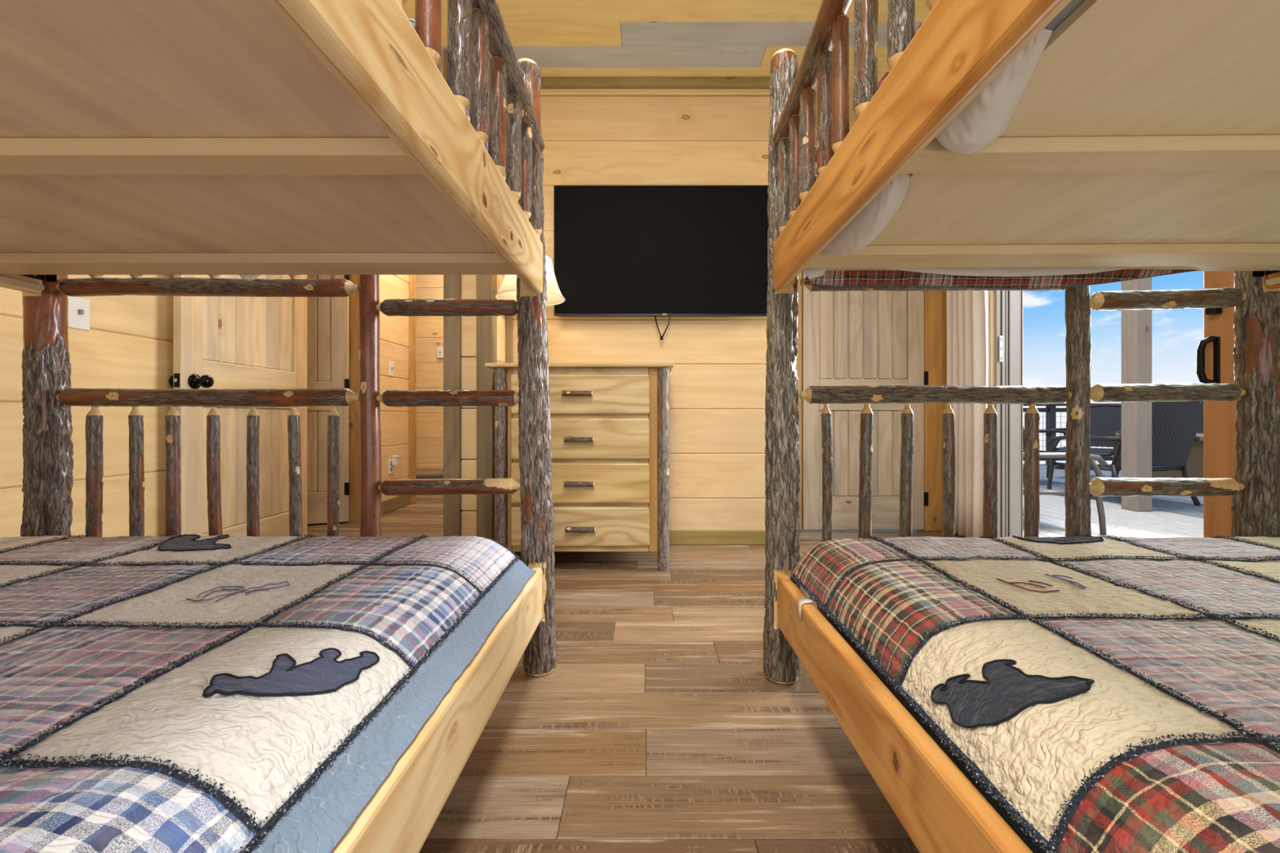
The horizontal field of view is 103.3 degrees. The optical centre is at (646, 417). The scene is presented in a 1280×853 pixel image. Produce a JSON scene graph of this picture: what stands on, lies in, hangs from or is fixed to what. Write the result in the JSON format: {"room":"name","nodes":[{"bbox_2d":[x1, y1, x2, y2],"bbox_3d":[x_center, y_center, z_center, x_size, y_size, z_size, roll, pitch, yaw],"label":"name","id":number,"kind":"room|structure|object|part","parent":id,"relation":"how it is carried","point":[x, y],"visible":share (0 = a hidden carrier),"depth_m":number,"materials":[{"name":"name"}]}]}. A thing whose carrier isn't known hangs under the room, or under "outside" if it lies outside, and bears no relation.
{"room":"bunk bedroom","nodes":[
{"label":"bunk bedroom","id":0,"kind":"room"},
{"bbox_2d":[0,275,408,537],"bbox_3d":[-2.158,-0.628,1.675,0.116,2.784,5.750,0,0,0],"label":"wall","id":1,"kind":"structure","parent":0,"point":[128,344],"depth_m":2.02,"materials":[{"name":"brown wood"}]},
{"bbox_2d":[67,295,89,330],"bbox_3d":[-2.091,-0.386,1.869,0.018,0.116,0.072,0,0,0],"label":"light switch","id":2,"kind":"object","parent":1,"relation":"attached to","point":[78,308],"visible":0.89,"depth_m":1.86,"materials":[{"name":"white plastic"}]},
{"bbox_2d":[168,275,306,537],"bbox_3d":[-2.013,-0.257,2.585,0.169,2.018,0.840,0,0,0],"label":"door","id":3,"kind":"structure","parent":1,"relation":"in","point":[255,342],"depth_m":2.50,"materials":[{"name":"brown wood"}]},
{"bbox_3d":[-2.067,-0.161,2.240,0.062,0.068,0.068,0,0,0],"label":"knob","id":4,"kind":"part","parent":3,"relation":"part of","materials":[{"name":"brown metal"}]},
{"bbox_3d":[-2.018,-0.161,2.175,0.024,0.060,0.002,0,0,0],"label":"latch plate","id":5,"kind":"part","parent":3,"relation":"part of","materials":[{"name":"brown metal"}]},
{"bbox_3d":[-1.964,-0.161,2.240,0.072,0.068,0.068,0,0,0],"label":"knob","id":6,"kind":"part","parent":3,"relation":"part of","materials":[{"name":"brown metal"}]},
{"bbox_3d":[-2.018,0.640,2.580,0.036,0.223,0.597,0,0,0],"label":"rail","id":7,"kind":"part","parent":3,"relation":"part of","materials":[{"name":"brown wood"}]},
{"bbox_3d":[-2.018,-0.155,2.580,0.036,0.209,0.597,0,0,0],"label":"lock rail","id":8,"kind":"part","parent":3,"relation":"part of","materials":[{"name":"brown wood"}]},
{"bbox_2d":[306,275,349,524],"bbox_3d":[-2.505,-0.257,3.540,0.747,2.018,0.048,0,0,-22],"label":"door","id":9,"kind":"structure","parent":1,"relation":"in","point":[327,317],"depth_m":3.61,"materials":[{"name":"brown wood"}]},
{"bbox_3d":[-2.509,0.640,3.539,0.526,0.223,0.036,0,0,-23],"label":"rail","id":10,"kind":"part","parent":9,"relation":"part of","materials":[{"name":"brown wood"}]},
{"bbox_3d":[-2.509,-0.155,3.539,0.526,0.209,0.036,0,0,-23],"label":"lock rail","id":11,"kind":"part","parent":9,"relation":"part of","materials":[{"name":"brown wood"}]},
{"bbox_2d":[348,275,359,521],"bbox_3d":[-2.148,-0.306,3.408,0.133,2.140,0.845,0,0,0],"label":"trim","id":12,"kind":"structure","parent":1,"relation":"attached to","point":[353,299],"depth_m":3.72,"materials":[{"name":"brown wood"}]},
{"bbox_2d":[388,361,393,376],"bbox_3d":[-2.091,-0.401,4.155,0.018,0.116,0.072,0,0,0],"label":"light switch","id":13,"kind":"object","parent":1,"relation":"attached to","point":[390,363],"visible":1,"depth_m":4.15,"materials":[{"name":"white plastic"}]},
{"bbox_2d":[388,459,393,474],"bbox_3d":[-2.096,0.399,4.150,0.008,0.116,0.072,0,0,0],"label":"wall outlet","id":14,"kind":"object","parent":1,"relation":"attached to","point":[390,466],"visible":1,"depth_m":4.14,"materials":[{"name":"white plastic"}]},
{"bbox_2d":[391,455,399,465],"bbox_3d":[-2.071,0.349,4.175,0.042,0.080,0.050,0,0,0],"label":"night light","id":15,"kind":"object","parent":14,"relation":"attached to","point":[395,460],"visible":1,"depth_m":4.15,"materials":[{"name":"white plastic"}]},
{"bbox_2d":[381,495,410,515],"bbox_3d":[-2.090,0.711,4.220,0.018,0.104,0.660,0,0,0],"label":"baseboard","id":16,"kind":"structure","parent":1,"relation":"attached to","point":[390,504],"depth_m":4.18,"materials":[{"name":"wood"}]},
{"bbox_2d":[408,275,416,504],"bbox_3d":[-2.088,-0.624,4.521,0.021,2.773,0.102,0,0,0],"label":"trim","id":17,"kind":"structure","parent":1,"relation":"attached to","point":[412,278],"depth_m":4.50,"materials":[{"name":"brown wood"}]},
{"bbox_2d":[416,275,443,468],"bbox_3d":[-2.200,-0.628,5.788,2.200,2.784,0.116,0,0,0],"label":"wall","id":18,"kind":"structure","parent":0,"point":[429,329],"depth_m":5.73,"materials":[{"name":"brown wood"}]},
{"bbox_2d":[436,346,443,357],"bbox_3d":[-2.325,-0.736,5.704,0.074,0.120,0.019,0,0,0],"label":"light switch","id":19,"kind":"object","parent":18,"relation":"attached to","point":[439,349],"visible":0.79,"depth_m":5.71,"materials":[{"name":"white plastic"}]},
{"bbox_2d":[443,50,497,541],"bbox_3d":[-0.980,-0.627,2.820,0.270,2.782,0.090,0,0,0],"label":"wall","id":20,"kind":"structure","parent":0,"point":[468,434],"depth_m":2.77,"materials":[{"name":"brown wood"}]},
{"bbox_3d":[-1.071,-0.627,2.820,0.088,2.782,0.090,0,0,0],"label":"timber post","id":21,"kind":"part","parent":20,"relation":"part of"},
{"bbox_3d":[-0.889,-0.627,2.820,0.088,2.782,0.090,0,0,0],"label":"timber post","id":22,"kind":"part","parent":20,"relation":"part of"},
{"bbox_2d":[464,356,476,408],"bbox_3d":[-1.057,-0.628,4.285,0.116,2.784,2.830,0,0,0],"label":"wall","id":23,"kind":"structure","parent":0,"point":[464,357],"depth_m":2.87,"materials":[{"name":"brown wood"}]},
{"bbox_2d":[497,172,505,363],"bbox_3d":[-0.878,-0.628,2.960,0.066,2.784,0.186,0,0,0],"label":"wall","id":24,"kind":"structure","parent":0,"point":[500,319],"depth_m":2.94,"materials":[{"name":"brown wood"}]},
{"bbox_2d":[306,494,964,852],"bbox_3d":[-0.572,0.824,2.450,5.656,0.120,7.500,0,0,0],"label":"floor","id":25,"kind":"structure","parent":0,"point":[658,725],"depth_m":1.22,"materials":[{"name":"wood"}]},
{"bbox_2d":[0,0,556,852],"bbox_3d":[-1.064,-0.151,0.546,1.612,1.832,2.097,0,0,0],"label":"bunk bed","id":26,"kind":"object","parent":25,"relation":"on","point":[174,139],"visible":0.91,"depth_m":0.95,"materials":[{"name":"brown wood"}]},
{"bbox_3d":[-1.792,-0.440,0.544,0.034,0.152,1.897,0,0,0],"label":"rail","id":27,"kind":"part","parent":26,"relation":"part of","materials":[{"name":"brown wood"}]},
{"bbox_3d":[-1.816,-0.136,1.532,0.106,1.802,0.109,0,0,0],"label":"post","id":28,"kind":"part","parent":26,"relation":"part of","materials":[{"name":"brown wood"}]},
{"bbox_3d":[-1.326,-0.395,1.530,0.917,0.058,0.057,0,0,0],"label":"rail","id":29,"kind":"part","parent":26,"relation":"part of","materials":[{"name":"brown wood"}]},
{"bbox_3d":[-1.324,-0.061,1.531,0.920,0.059,0.060,0,0,0],"label":"rail","id":30,"kind":"part","parent":26,"relation":"part of","materials":[{"name":"brown wood"}]},
{"bbox_2d":[239,275,258,280],"bbox_3d":[-1.104,-0.401,1.400,0.059,0.042,0.015,0,0,0],"label":"sheet","id":31,"kind":"object","parent":26,"relation":"attached to","point":[248,277],"visible":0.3,"depth_m":1.40,"materials":[{"name":"fabric"}]},
{"bbox_3d":[-0.316,-0.440,0.544,0.025,0.152,1.897,0,0,0],"label":"rail","id":32,"kind":"part","parent":26,"relation":"part of","materials":[{"name":"brown wood"}]},
{"bbox_3d":[-0.323,0.516,0.544,0.034,0.155,1.897,0,0,0],"label":"rail","id":33,"kind":"part","parent":26,"relation":"part of","materials":[{"name":"brown wood"}]},
{"bbox_3d":[-0.306,-0.796,0.550,0.060,0.061,1.902,0,0,-1],"label":"guard rail","id":34,"kind":"part","parent":26,"relation":"part of","materials":[{"name":"brown wood"}]},
{"bbox_3d":[-0.337,-0.151,1.531,0.129,1.832,0.101,0,0,0],"label":"post","id":35,"kind":"part","parent":26,"relation":"part of","materials":[{"name":"brown wood"}]},
{"bbox_2d":[416,468,443,479],"bbox_3d":[-2.240,0.669,5.276,1.920,0.187,0.872,0,0,0],"label":"stair step","id":36,"kind":"structure","parent":25,"relation":"on","point":[421,473],"depth_m":5.22,"materials":[{"name":"wood"}]},
{"bbox_2d":[484,363,674,571],"bbox_3d":[-0.333,0.246,2.757,0.939,1.037,0.546,0,0,0],"label":"dresser","id":37,"kind":"object","parent":25,"relation":"on","point":[610,422],"visible":0.81,"depth_m":2.52,"materials":[{"name":"brown wood"}]},
{"bbox_3d":[-0.734,0.257,2.544,0.065,1.017,0.066,0,0,0],"label":"corner post","id":38,"kind":"part","parent":37,"relation":"part of","materials":[{"name":"brown wood"}]},
{"bbox_2d":[494,254,564,306],"bbox_3d":[-0.632,-0.571,2.760,0.374,0.596,0.374,0,0,0],"label":"table lamp","id":39,"kind":"object","parent":37,"relation":"on","point":[508,290],"visible":0.3,"depth_m":2.70,"materials":[{"name":"beige fabric"}]},
{"bbox_3d":[-0.343,-0.121,2.499,0.154,0.030,0.029,0,0,0],"label":"twig handle","id":40,"kind":"part","parent":37,"relation":"part of","materials":[{"name":"brown wood"}]},
{"bbox_3d":[-0.333,0.328,2.499,0.152,0.030,0.030,0,0,0],"label":"twig handle","id":41,"kind":"part","parent":37,"relation":"part of","materials":[{"name":"brown wood"}]},
{"bbox_3d":[-0.335,0.108,2.500,0.149,0.030,0.029,0,0,0],"label":"twig handle","id":42,"kind":"part","parent":37,"relation":"part of","materials":[{"name":"brown wood"}]},
{"bbox_3d":[-0.332,0.435,2.558,0.684,0.033,0.020,0,0,0],"label":"rail","id":43,"kind":"part","parent":37,"relation":"part of","materials":[{"name":"brown wood"}]},
{"bbox_3d":[-0.332,0.216,2.558,0.684,0.033,0.020,0,0,0],"label":"rail","id":44,"kind":"part","parent":37,"relation":"part of","materials":[{"name":"brown wood"}]},
{"bbox_3d":[-0.332,-0.008,2.558,0.684,0.033,0.020,0,0,0],"label":"rail","id":45,"kind":"part","parent":37,"relation":"part of","materials":[{"name":"brown wood"}]},
{"bbox_3d":[-0.332,-0.232,2.557,0.684,0.039,0.023,0,0,0],"label":"rail","id":46,"kind":"part","parent":37,"relation":"part of","materials":[{"name":"brown wood"}]},
{"bbox_3d":[-0.331,0.544,2.532,0.694,0.196,0.024,0,0,0],"label":"drawer","id":47,"kind":"part","parent":37,"relation":"part of","materials":[{"name":"brown wood"}]},
{"bbox_3d":[-0.328,0.553,2.500,0.152,0.032,0.031,0,0,0],"label":"twig handle","id":48,"kind":"part","parent":37,"relation":"part of","materials":[{"name":"brown wood"}]},
{"bbox_3d":[-0.331,0.327,2.532,0.694,0.201,0.024,0,0,0],"label":"drawer","id":49,"kind":"part","parent":37,"relation":"part of","materials":[{"name":"brown wood"}]},
{"bbox_3d":[-0.331,0.105,2.532,0.694,0.204,0.024,0,0,0],"label":"drawer","id":50,"kind":"part","parent":37,"relation":"part of","materials":[{"name":"brown wood"}]},
{"bbox_3d":[-0.331,-0.118,2.532,0.694,0.199,0.024,0,0,0],"label":"drawer","id":51,"kind":"part","parent":37,"relation":"part of","materials":[{"name":"brown wood"}]},
{"bbox_3d":[0.086,0.257,2.975,0.066,1.017,0.067,0,0,0],"label":"corner post","id":52,"kind":"part","parent":37,"relation":"part of","materials":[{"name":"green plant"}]},
{"bbox_3d":[0.086,0.257,2.545,0.063,1.017,0.063,0,0,0],"label":"corner post","id":53,"kind":"part","parent":37,"relation":"part of","materials":[{"name":"brown wood"}]},
{"bbox_2d":[762,0,1279,852],"bbox_3d":[1.052,-0.151,0.493,1.523,1.832,2.103,0,0,1],"label":"bunk bed","id":54,"kind":"object","parent":25,"relation":"on","point":[1142,134],"visible":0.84,"depth_m":0.96,"materials":[{"name":"brown wood"}]},
{"bbox_3d":[0.398,-0.151,1.490,0.109,1.832,0.109,0,0,1],"label":"post","id":55,"kind":"part","parent":54,"relation":"part of","materials":[{"name":"brown wood"}]},
{"bbox_2d":[796,596,814,620],"bbox_3d":[0.391,0.461,1.230,0.044,0.050,0.030,0,0,0],"label":"strap","id":56,"kind":"object","parent":54,"relation":"hanging from","point":[801,602],"visible":0.83,"depth_m":1.23,"materials":[{"name":"fabric"}]},
{"bbox_3d":[0.343,-0.795,0.511,0.059,0.060,1.903,0,0,3],"label":"guard rail","id":57,"kind":"part","parent":54,"relation":"part of","materials":[{"name":"brown wood"}]},
{"bbox_3d":[0.848,-0.781,1.483,0.787,0.055,0.056,0,0,1],"label":"rail","id":58,"kind":"part","parent":54,"relation":"part of","materials":[{"name":"brown wood"}]},
{"bbox_3d":[0.387,0.523,0.504,0.034,0.151,1.897,0,0,0],"label":"rail","id":59,"kind":"part","parent":54,"relation":"part of","materials":[{"name":"brown wood"}]},
{"bbox_3d":[0.356,-0.433,0.505,0.021,0.142,1.897,0,0,1],"label":"rail","id":60,"kind":"part","parent":54,"relation":"part of","materials":[{"name":"brown wood"}]},
{"bbox_3d":[0.847,-0.400,1.481,0.787,0.058,0.057,0,0,1],"label":"rail","id":61,"kind":"part","parent":54,"relation":"part of","materials":[{"name":"brown wood"}]},
{"bbox_3d":[0.846,-0.068,1.482,0.790,0.056,0.056,0,0,1],"label":"rail","id":62,"kind":"part","parent":54,"relation":"part of","materials":[{"name":"brown wood"}]},
{"bbox_2d":[934,0,1084,137],"bbox_3d":[1.049,-0.489,0.506,1.298,0.134,1.765,0,0,1],"label":"mattress","id":63,"kind":"object","parent":54,"relation":"on","point":[1073,5],"visible":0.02,"depth_m":0.53,"materials":[{"name":"fabric"}]},
{"bbox_2d":[804,22,1197,289],"bbox_3d":[1.044,-0.509,0.513,1.318,0.303,1.809,0,0,1],"label":"quilt","id":64,"kind":"object","parent":63,"relation":"on","point":[844,278],"visible":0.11,"depth_m":1.40,"materials":[{"name":"fabric"}]},
{"bbox_2d":[803,28,1279,279],"bbox_3d":[1.089,-0.389,0.960,1.403,0.077,0.854,0,0,0],"label":"sheet","id":65,"kind":"object","parent":54,"relation":"on","point":[988,115],"visible":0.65,"depth_m":0.70,"materials":[{"name":"fabric"}]},
{"bbox_2d":[817,559,1276,852],"bbox_3d":[1.076,0.452,0.502,1.258,0.208,1.775,0,0,0],"label":"mattress","id":66,"kind":"object","parent":54,"relation":"on","point":[1027,839],"visible":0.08,"depth_m":0.76,"materials":[{"name":"fabric"}]},
{"bbox_2d":[790,534,1279,852],"bbox_3d":[1.054,0.398,0.510,1.325,0.177,1.820,0,0,0],"label":"quilt","id":67,"kind":"object","parent":66,"relation":"on","point":[1123,704],"visible":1,"depth_m":0.68,"materials":[{"name":"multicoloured fabric"}]},
{"bbox_3d":[1.775,-0.136,1.467,0.109,1.802,0.108,0,0,1],"label":"post","id":68,"kind":"part","parent":54,"relation":"part of","materials":[{"name":"brown wood"}]},
{"bbox_3d":[1.748,-0.433,0.481,0.034,0.142,1.897,0,0,1],"label":"rail","id":69,"kind":"part","parent":54,"relation":"part of","materials":[{"name":"orange wood"}]},
{"bbox_2d":[512,94,770,529],"bbox_3d":[0.018,-0.628,3.163,1.725,2.784,0.216,0,0,0],"label":"wall","id":70,"kind":"structure","parent":0,"point":[717,375],"depth_m":3.06,"materials":[{"name":"brown wood"}]},
{"bbox_2d":[505,95,512,530],"bbox_3d":[-0.826,-0.631,3.042,0.037,2.610,0.024,0,0,0],"label":"trim","id":71,"kind":"structure","parent":70,"relation":"attached to","point":[508,319],"depth_m":3.03,"materials":[{"name":"wood"}]},
{"bbox_2d":[506,529,765,544],"bbox_3d":[0.020,0.720,3.045,1.720,0.087,0.018,0,0,0],"label":"baseboard","id":72,"kind":"structure","parent":70,"relation":"attached to","point":[676,536],"depth_m":3.04,"materials":[{"name":"wood"}]},
{"bbox_2d":[540,77,769,94],"bbox_3d":[0.020,-1.982,3.025,1.720,0.074,0.058,0,0,0],"label":"trim","id":73,"kind":"structure","parent":70,"relation":"attached to","point":[548,86],"depth_m":3.02,"materials":[{"name":"brown wood"}]},
{"bbox_3d":[0.020,-1.961,3.044,1.720,0.032,0.020,0,0,0],"label":"moulding","id":74,"kind":"part","parent":73,"relation":"part of","materials":[{"name":"brown wood"}]},
{"bbox_3d":[0.020,-1.998,3.025,1.720,0.041,0.058,0,0,0],"label":"moulding","id":75,"kind":"part","parent":73,"relation":"part of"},
{"bbox_2d":[554,185,768,340],"bbox_3d":[0.098,-0.911,2.999,1.280,0.901,0.077,0,0,0],"label":"television","id":76,"kind":"object","parent":70,"relation":"attached to","point":[620,251],"visible":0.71,"depth_m":2.96,"materials":[{"name":"black plastic"}]},
{"bbox_3d":[0.093,-0.542,3.000,0.102,0.163,0.018,0,0,0],"label":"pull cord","id":77,"kind":"part","parent":76,"relation":"part of","materials":[{"name":"black metal"}]},
{"bbox_2d":[403,0,930,119],"bbox_3d":[-0.500,-2.080,2.450,5.800,0.120,7.500,0,0,0],"label":"ceiling","id":78,"kind":"structure","parent":0,"point":[565,38],"depth_m":2.66,"materials":[{"name":"brown wood"}]},
{"bbox_2d":[815,120,857,168],"bbox_3d":[1.570,-0.628,3.483,1.360,2.784,0.094,0,0,0],"label":"wall","id":79,"kind":"structure","parent":0,"point":[851,122],"depth_m":3.44,"materials":[{"name":"brown wood"}]},
{"bbox_2d":[801,270,928,529],"bbox_3d":[1.470,-0.257,3.406,0.837,2.018,0.048,0,0,0],"label":"door","id":80,"kind":"structure","parent":79,"relation":"in","point":[868,338],"depth_m":3.40,"materials":[{"name":"grey wood"}]},
{"bbox_3d":[1.458,0.640,3.412,0.597,0.223,0.036,0,0,0],"label":"rail","id":81,"kind":"part","parent":80,"relation":"part of","materials":[{"name":"grey wood"}]},
{"bbox_3d":[1.458,-0.155,3.412,0.597,0.209,0.036,0,0,0],"label":"lock rail","id":82,"kind":"part","parent":80,"relation":"part of","materials":[{"name":"grey wood"}]},
{"bbox_2d":[796,271,946,531],"bbox_3d":[1.522,-0.619,3.417,1.154,2.763,0.035,0,0,0],"label":"trim","id":83,"kind":"structure","parent":79,"relation":"attached to","point":[935,301],"depth_m":3.40,"materials":[{"name":"brown wood"}]},
{"bbox_3d":[0.995,-0.306,3.417,0.100,2.139,0.035,0,0,0],"label":"casing","id":84,"kind":"part","parent":83,"relation":"part of","materials":[{"name":"brown wood"}]},
{"bbox_3d":[1.930,-0.306,3.417,0.120,2.139,0.035,0,0,0],"label":"casing","id":85,"kind":"part","parent":83,"relation":"part of","materials":[{"name":"brown wood"}]},
{"bbox_3d":[2.045,-0.619,3.422,0.108,2.763,0.025,0,0,0],"label":"wall panel","id":86,"kind":"part","parent":83,"relation":"part of","materials":[{"name":"brown wood"}]},
{"bbox_3d":[2.015,-1.436,2.100,0.024,0.024,2.600,0,0,0],"label":"curtain rod","id":87,"kind":"object","parent":79,"relation":"attached to","visible":0},
{"bbox_2d":[946,290,988,537],"bbox_3d":[2.014,-0.346,3.193,0.076,2.180,0.344,0,0,0],"label":"curtain","id":88,"kind":"object","parent":87,"relation":"hanging from","point":[966,311],"visible":0.56,"depth_m":3.13,"materials":[{"name":"fabric"}]},
{"bbox_2d":[994,290,995,408],"bbox_3d":[2.178,-0.628,1.115,0.156,2.784,4.830,0,0,0],"label":"wall","id":89,"kind":"structure","parent":0,"point":[994,291],"depth_m":3.05,"materials":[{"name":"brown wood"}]},
{"bbox_2d":[987,271,1236,537],"bbox_3d":[2.169,-0.312,2.013,0.174,2.168,2.305,0,0,0],"label":"sliding door","id":90,"kind":"structure","parent":89,"relation":"in","point":[1215,353],"depth_m":1.94,"materials":[{"name":"brown wood"}]},
{"bbox_3d":[2.091,-0.317,3.110,0.017,2.159,0.111,0,0,0],"label":"casing","id":91,"kind":"part","parent":90,"relation":"part of","materials":[{"name":"brown wood"}]},
{"bbox_3d":[2.126,-0.413,3.032,0.022,0.155,0.002,0,0,0],"label":"strike plate","id":92,"kind":"part","parent":90,"relation":"part of","materials":[{"name":"white plastic"}]},
{"bbox_3d":[2.116,-0.214,1.908,0.059,0.188,0.022,0,0,36],"label":"handle","id":93,"kind":"part","parent":90,"relation":"part of","materials":[{"name":"black metal"}]},
{"bbox_3d":[2.132,-0.214,1.893,0.007,0.176,0.020,0,0,0],"label":"handle plate","id":94,"kind":"part","parent":90,"relation":"part of","materials":[{"name":"black metal"}]},
{"bbox_2d":[876,463,1203,537],"bbox_3d":[6.375,0.844,4.200,8.230,0.100,9.000,0,0,0],"label":"deck","id":95,"kind":"object","parent":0,"point":[1170,517],"visible":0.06,"depth_m":4.08,"materials":[{"name":"wood"}]},
{"bbox_2d":[832,403,1203,464],"bbox_3d":[6.350,0.276,8.550,7.900,1.034,0.140,0,0,0],"label":"deck railing","id":96,"kind":"object","parent":95,"relation":"on","point":[1051,410],"visible":0.1,"depth_m":8.53,"materials":[{"name":"black metal"}]},
{"bbox_3d":[6.350,-0.131,8.550,7.900,0.070,0.040,0,0,0],"label":"sub rail","id":97,"kind":"part","parent":96,"relation":"part of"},
{"bbox_3d":[6.830,0.296,8.550,0.100,0.993,0.100,0,0,0],"label":"rail post","id":98,"kind":"part","parent":96,"relation":"part of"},
{"bbox_3d":[6.350,0.689,8.550,7.900,0.070,0.040,0,0,0],"label":"rail","id":99,"kind":"part","parent":96,"relation":"part of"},
{"bbox_3d":[6.350,-0.221,8.550,7.900,0.040,0.140,0,0,0],"label":"rail","id":100,"kind":"part","parent":96,"relation":"part of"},
{"bbox_3d":[9.400,0.296,8.550,0.100,0.993,0.100,0,0,0],"label":"rail post","id":101,"kind":"part","parent":96,"relation":"part of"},
{"bbox_2d":[1022,426,1066,481],"bbox_3d":[4.658,0.307,6.339,0.841,0.983,0.738,0,0,-10],"label":"patio chair","id":102,"kind":"object","parent":95,"relation":"on","point":[1064,432],"visible":0.03,"depth_m":6.00,"materials":[{"name":"metal"}]},
{"bbox_3d":[4.465,0.584,5.983,0.144,0.427,0.036,0,0,-13],"label":"leg","id":103,"kind":"part","parent":102,"relation":"part of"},
{"bbox_3d":[4.769,0.186,6.006,0.700,0.102,0.051,0,0,-8],"label":"armrest","id":104,"kind":"part","parent":102,"relation":"part of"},
{"bbox_3d":[4.789,0.414,6.047,0.570,0.030,0.030,0,0,-10],"label":"seat rail","id":105,"kind":"part","parent":102,"relation":"part of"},
{"bbox_2d":[1022,452,1106,535],"bbox_3d":[2.657,0.352,3.713,0.840,0.894,0.738,0,0,-6],"label":"patio chair","id":106,"kind":"object","parent":95,"relation":"on","point":[1102,524],"visible":0.13,"depth_m":3.40,"materials":[{"name":"metal"}]},
{"bbox_3d":[2.767,0.504,3.413,0.570,0.030,0.030,0,0,-6],"label":"seat rail","id":107,"kind":"part","parent":106,"relation":"part of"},
{"bbox_3d":[2.740,0.523,3.722,0.580,0.098,0.600,0,0,-6],"label":"seat","id":108,"kind":"part","parent":106,"relation":"part of","materials":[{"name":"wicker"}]},
{"bbox_3d":[2.745,0.276,3.374,0.700,0.102,0.051,0,0,-4],"label":"armrest","id":109,"kind":"part","parent":106,"relation":"part of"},
{"bbox_3d":[3.036,0.524,3.412,0.153,0.539,0.040,0,0,-14],"label":"leg","id":110,"kind":"part","parent":106,"relation":"part of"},
{"bbox_2d":[1045,404,1121,478],"bbox_3d":[5.805,0.307,6.582,0.841,0.983,0.738,0,0,-30],"label":"patio chair","id":111,"kind":"object","parent":95,"relation":"on","point":[1104,421],"visible":0.32,"depth_m":6.70,"materials":[{"name":"wicker"}]},
{"bbox_3d":[5.336,0.479,6.703,0.153,0.629,0.040,0,0,-38],"label":"leg","id":112,"kind":"part","parent":111,"relation":"part of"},
{"bbox_3d":[5.587,0.186,6.856,0.700,0.102,0.051,0,0,-28],"label":"armrest","id":113,"kind":"part","parent":111,"relation":"part of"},
{"bbox_3d":[5.733,0.433,6.540,0.580,0.098,0.600,0,0,-30],"label":"seat","id":114,"kind":"part","parent":111,"relation":"part of","materials":[{"name":"wicker"}]},
{"bbox_3d":[6.071,0.114,6.736,0.222,0.540,0.624,0,0,-30],"label":"backrest","id":115,"kind":"part","parent":111,"relation":"part of","materials":[{"name":"wicker"}]},
{"bbox_3d":[6.062,0.117,6.730,0.247,0.602,0.647,0,0,-30],"label":"frame","id":116,"kind":"part","parent":111,"relation":"part of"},
{"bbox_3d":[5.676,0.479,6.115,0.153,0.629,0.041,0,0,-23],"label":"leg","id":117,"kind":"part","parent":111,"relation":"part of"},
{"bbox_2d":[1046,400,1203,506],"bbox_3d":[4.605,0.308,4.880,0.811,0.983,0.924,0,0,-4],"label":"patio chair","id":118,"kind":"object","parent":95,"relation":"on","point":[1175,424],"visible":0.61,"depth_m":4.55,"materials":[{"name":"wicker"}]},
{"bbox_3d":[4.206,0.497,5.233,0.045,0.593,0.168,0,0,3],"label":"leg","id":119,"kind":"part","parent":118,"relation":"part of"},
{"bbox_3d":[4.259,0.475,4.943,0.033,0.033,0.627,0,0,-4],"label":"seat rail","id":120,"kind":"part","parent":118,"relation":"part of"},
{"bbox_3d":[4.220,0.225,4.910,0.057,0.112,0.770,0,0,-6],"label":"armrest","id":121,"kind":"part","parent":118,"relation":"part of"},
{"bbox_3d":[4.276,0.613,4.581,0.044,0.373,0.157,0,0,-4],"label":"leg","id":122,"kind":"part","parent":118,"relation":"part of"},
{"bbox_3d":[4.598,0.496,4.972,0.660,0.108,0.638,0,0,-4],"label":"seat","id":123,"kind":"part","parent":118,"relation":"part of","materials":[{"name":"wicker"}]},
{"bbox_3d":[4.628,0.148,4.555,0.712,0.663,0.271,0,0,-4],"label":"frame","id":124,"kind":"part","parent":118,"relation":"part of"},
{"bbox_3d":[4.982,0.224,4.964,0.057,0.112,0.770,0,0,-2],"label":"armrest","id":125,"kind":"part","parent":118,"relation":"part of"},
{"bbox_3d":[4.628,0.145,4.543,0.686,0.594,0.244,0,0,-4],"label":"backrest","id":126,"kind":"part","parent":118,"relation":"part of","materials":[{"name":"wicker"}]},
{"bbox_3d":[4.971,0.613,4.629,0.041,0.373,0.158,0,0,-7],"label":"leg","id":127,"kind":"part","parent":118,"relation":"part of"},
{"bbox_2d":[1121,276,1151,511],"bbox_3d":[4.210,-0.471,4.350,0.140,2.528,0.140,0,0,0],"label":"porch post","id":128,"kind":"object","parent":95,"relation":"on","point":[1136,325],"visible":0.58,"depth_m":4.28,"materials":[{"name":"paint"}]},
{"bbox_2d":[1115,433,1203,478],"bbox_3d":[6.050,0.488,5.500,1.000,0.609,1.000,0,0,0],"label":"patio table","id":129,"kind":"object","parent":95,"relation":"on","point":[1194,464],"visible":0.16,"depth_m":5.28,"materials":[{"name":"stone"}]},
{"bbox_3d":[-1.074,0.452,0.527,1.373,0.199,1.785,0,0,0],"label":"mattress","id":130,"kind":"object","parent":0,"visible":0},
{"bbox_2d":[0,533,535,852],"bbox_3d":[-1.043,0.391,0.528,1.465,0.152,1.856,0,0,0],"label":"quilt","id":131,"kind":"object","parent":130,"relation":"on","point":[228,695],"visible":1,"depth_m":0.67,"materials":[{"name":"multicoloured fabric"}]},
{"bbox_3d":[-1.058,-0.496,0.525,1.383,0.131,1.780,0,0,0],"label":"mattress","id":132,"kind":"object","parent":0,"visible":0},
{"bbox_2d":[408,17,505,180],"bbox_3d":[-1.050,-0.557,0.531,1.419,0.265,1.822,0,0,0],"label":"quilt","id":133,"kind":"object","parent":132,"relation":"on","point":[412,20],"visible":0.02,"depth_m":1.10,"materials":[{"name":"fabric"}]}
]}

